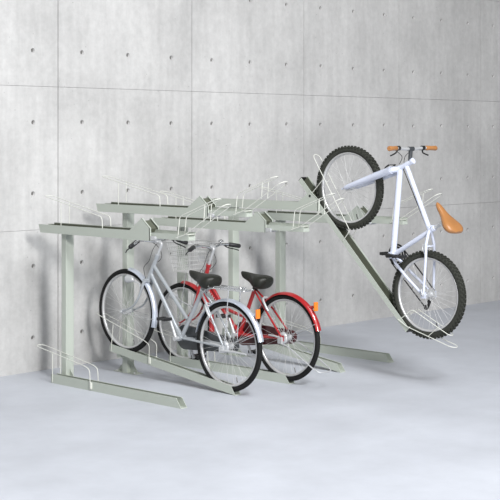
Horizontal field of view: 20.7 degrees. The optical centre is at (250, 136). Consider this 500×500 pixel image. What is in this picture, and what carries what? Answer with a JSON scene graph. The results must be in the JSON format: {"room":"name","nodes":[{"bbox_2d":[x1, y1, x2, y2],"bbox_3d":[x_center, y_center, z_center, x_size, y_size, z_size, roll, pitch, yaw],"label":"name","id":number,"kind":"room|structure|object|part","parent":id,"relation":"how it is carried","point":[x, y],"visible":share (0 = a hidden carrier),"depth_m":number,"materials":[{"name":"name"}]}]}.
{"room":"bicycle parking area","nodes":[
{"label":"bicycle parking area","id":0,"kind":"room"},
{"bbox_2d":[0,0,499,376],"bbox_3d":[-0.087,-0.434,13.345,0.222,4.780,19.314,0,0,44],"label":"wall","id":1,"kind":"structure","parent":0,"point":[191,99],"depth_m":13.17,"materials":[{"name":"concrete"}]},
{"bbox_2d":[0,300,499,499],"bbox_3d":[3.958,2.056,9.456,11.400,0.200,19.314,0,0,44],"label":"floor","id":2,"kind":"structure","parent":0,"point":[424,424],"depth_m":9.26,"materials":[{"name":"grey concrete"}]},
{"bbox_2d":[37,195,230,408],"bbox_3d":[-0.914,1.194,10.319,2.145,1.523,0.168,0,0,44],"label":"bicycle rack","id":3,"kind":"object","parent":2,"relation":"on","point":[148,230],"visible":1,"depth_m":10.58,"materials":[{"name":"grey metal"}]},
{"bbox_3d":[-1.463,1.361,10.902,0.060,1.190,0.080,0,0,44],"label":"post","id":4,"kind":"part","parent":3,"relation":"part of","materials":[{"name":"grey metal"}]},
{"bbox_2d":[37,344,186,408],"bbox_3d":[-1.089,1.815,10.449,1.713,0.281,0.113,0,0,44],"label":"tray","id":5,"kind":"object","parent":3,"relation":"on","point":[66,378],"depth_m":10.48,"materials":[{"name":"metal"}]},
{"bbox_3d":[-1.012,0.716,10.390,1.630,0.060,0.079,0,0,44],"label":"sliding rail","id":6,"kind":"part","parent":3,"relation":"part of","materials":[{"name":"grey metal"}]},
{"bbox_2d":[96,176,287,395],"bbox_3d":[-0.480,1.122,10.767,2.140,1.668,0.199,0,0,44],"label":"bicycle rack","id":7,"kind":"object","parent":2,"relation":"on","point":[128,210],"visible":0.98,"depth_m":11.04,"materials":[{"name":"grey metal"}]},
{"bbox_3d":[-1.021,1.288,11.362,0.060,1.335,0.080,0,0,44],"label":"post","id":8,"kind":"part","parent":7,"relation":"part of","materials":[{"name":"grey metal"}]},
{"bbox_3d":[-1.021,1.954,11.362,0.280,0.004,0.090,0,0,44],"label":"plate","id":9,"kind":"part","parent":7,"relation":"part of","materials":[{"name":"green paint"}]},
{"bbox_2d":[98,313,240,395],"bbox_3d":[-0.672,1.716,10.932,1.632,0.481,0.127,0,0,44],"label":"tray","id":10,"kind":"object","parent":7,"relation":"on","point":[128,357],"depth_m":11.06,"materials":[{"name":"metal"}]},
{"bbox_2d":[99,239,263,391],"bbox_3d":[-0.590,1.361,10.818,1.881,1.157,0.655,0,0,44],"label":"bicycle","id":11,"kind":"object","parent":7,"relation":"on","point":[188,337],"visible":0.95,"depth_m":10.65,"materials":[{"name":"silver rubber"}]},
{"bbox_2d":[124,275,140,289],"bbox_3d":[-0.954,1.190,11.091,0.170,0.136,0.067,0,0,44],"label":"lamp","id":12,"kind":"object","parent":11,"relation":"attached to","point":[128,278],"depth_m":11.10,"materials":[{"name":"silver metal"}]},
{"bbox_3d":[-0.736,0.891,10.958,0.076,0.142,0.044,0,0,44],"label":"stem","id":13,"kind":"part","parent":11,"relation":"part of","materials":[{"name":"silver metal"}]},
{"bbox_3d":[-0.613,1.508,10.748,0.090,0.185,0.035,0,0,37],"label":"crank arm","id":14,"kind":"part","parent":11,"relation":"part of"},
{"bbox_3d":[-0.500,1.276,10.731,0.966,0.682,0.138,0,0,44],"label":"frame","id":15,"kind":"part","parent":11,"relation":"part of","materials":[{"name":"silver metal"}]},
{"bbox_3d":[-0.318,1.587,10.601,0.338,0.029,0.003,0,0,44],"label":"case trim","id":16,"kind":"part","parent":11,"relation":"part of","materials":[{"name":"silver metal"}]},
{"bbox_3d":[-0.599,0.571,10.819,1.630,0.060,0.079,0,0,44],"label":"sliding rail","id":17,"kind":"part","parent":7,"relation":"part of","materials":[{"name":"grey metal"}]},
{"bbox_2d":[153,191,344,383],"bbox_3d":[-0.043,1.194,11.225,2.145,1.523,0.175,0,0,44],"label":"bicycle rack","id":18,"kind":"object","parent":2,"relation":"on","point":[263,222],"visible":0.86,"depth_m":11.31,"materials":[{"name":"grey metal"}]},
{"bbox_3d":[-0.590,1.361,11.810,0.060,1.190,0.080,0,0,44],"label":"post","id":19,"kind":"part","parent":18,"relation":"part of","materials":[{"name":"grey metal"}]},
{"bbox_2d":[154,328,294,383],"bbox_3d":[-0.248,1.815,11.396,1.613,0.281,0.103,0,0,44],"label":"tray","id":20,"kind":"object","parent":18,"relation":"on","point":[263,374],"depth_m":11.33,"materials":[{"name":"metal"}]},
{"bbox_3d":[-0.152,0.716,11.284,1.630,0.060,0.079,0,0,44],"label":"sliding rail","id":21,"kind":"part","parent":18,"relation":"part of","materials":[{"name":"grey metal"}]},
{"bbox_2d":[157,239,330,380],"bbox_3d":[-0.119,1.403,11.254,1.950,1.073,0.628,0,0,44],"label":"bicycle","id":22,"kind":"object","parent":18,"relation":"on","point":[271,335],"visible":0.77,"depth_m":11.09,"materials":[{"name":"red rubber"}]},
{"bbox_2d":[165,239,216,272],"bbox_3d":[-0.511,1.015,11.629,0.312,0.256,0.337,0,0,44],"label":"basket","id":23,"kind":"object","parent":22,"relation":"on","point":[200,258],"depth_m":11.57,"materials":[{"name":"metal"}]},
{"bbox_3d":[-0.335,0.995,11.460,0.086,0.182,0.044,0,0,44],"label":"stem","id":24,"kind":"part","parent":22,"relation":"part of","materials":[{"name":"silver metal"}]},
{"bbox_3d":[-0.159,1.544,11.200,0.090,0.185,0.035,0,0,37],"label":"crank arm","id":25,"kind":"part","parent":22,"relation":"part of"},
{"bbox_3d":[-0.058,1.353,11.194,1.000,0.580,0.138,0,0,44],"label":"frame","id":26,"kind":"part","parent":22,"relation":"part of","materials":[{"name":"red paint"}]},
{"bbox_2d":[211,154,457,372],"bbox_3d":[0.615,1.050,11.474,2.735,1.812,0.160,0,0,44],"label":"bicycle rack","id":27,"kind":"object","parent":2,"relation":"on","point":[307,184],"visible":0.81,"depth_m":11.51,"materials":[{"name":"grey metal"}]},
{"bbox_3d":[-0.155,1.288,12.263,0.060,1.335,0.080,0,0,44],"label":"post","id":28,"kind":"part","parent":27,"relation":"part of","materials":[{"name":"grey metal"}]},
{"bbox_2d":[211,299,344,372],"bbox_3d":[0.204,1.715,11.893,1.561,0.482,0.087,0,0,44],"label":"tray","id":29,"kind":"object","parent":27,"relation":"on","point":[333,365],"depth_m":11.72,"materials":[{"name":"metal"}]},
{"bbox_3d":[0.856,0.937,11.207,1.181,1.208,0.079,0,0,44],"label":"sliding rail","id":30,"kind":"part","parent":27,"relation":"part of","materials":[{"name":"grey metal"}]},
{"bbox_2d":[316,145,466,338],"bbox_3d":[1.101,0.825,10.982,1.499,1.514,0.621,0,0,44],"label":"bicycle","id":31,"kind":"object","parent":27,"relation":"on","point":[450,225],"visible":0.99,"depth_m":10.85,"materials":[{"name":"white metal"}]},
{"bbox_3d":[1.150,0.946,10.843,0.034,0.036,0.196,0,0,-43],"label":"crank arm","id":32,"kind":"part","parent":31,"relation":"part of","materials":[{"name":"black metal"}]},
{"bbox_3d":[1.265,0.144,10.824,0.043,0.137,0.060,0,0,44],"label":"stem","id":33,"kind":"part","parent":31,"relation":"part of","materials":[{"name":"metal"}]},
{"bbox_3d":[1.277,0.712,10.813,0.440,1.094,0.152,0,0,44],"label":"frame","id":34,"kind":"part","parent":31,"relation":"part of","materials":[{"name":"white paint"}]},
{"bbox_3d":[1.286,1.115,10.868,0.436,0.478,0.012,0,0,44],"label":"chain","id":35,"kind":"part","parent":31,"relation":"part of","materials":[{"name":"black metal"}]},
{"bbox_2d":[254,187,441,362],"bbox_3d":[0.840,1.194,12.143,2.145,1.523,0.193,0,0,44],"label":"bicycle rack","id":36,"kind":"object","parent":2,"relation":"on","point":[282,216],"visible":0.57,"depth_m":12.43,"materials":[{"name":"grey metal"}]},
{"bbox_3d":[0.275,1.361,12.710,0.060,1.190,0.080,0,0,44],"label":"post","id":37,"kind":"part","parent":36,"relation":"part of","materials":[{"name":"grey metal"}]},
{"bbox_2d":[264,314,393,362],"bbox_3d":[0.662,1.815,12.386,1.553,0.281,0.090,0,0,44],"label":"tray","id":38,"kind":"object","parent":36,"relation":"on","point":[327,349],"depth_m":12.23,"materials":[{"name":"metal"}]},
{"bbox_3d":[0.724,0.716,12.196,1.630,0.060,0.079,0,0,44],"label":"sliding rail","id":39,"kind":"part","parent":36,"relation":"part of","materials":[{"name":"grey metal"}]}
]}

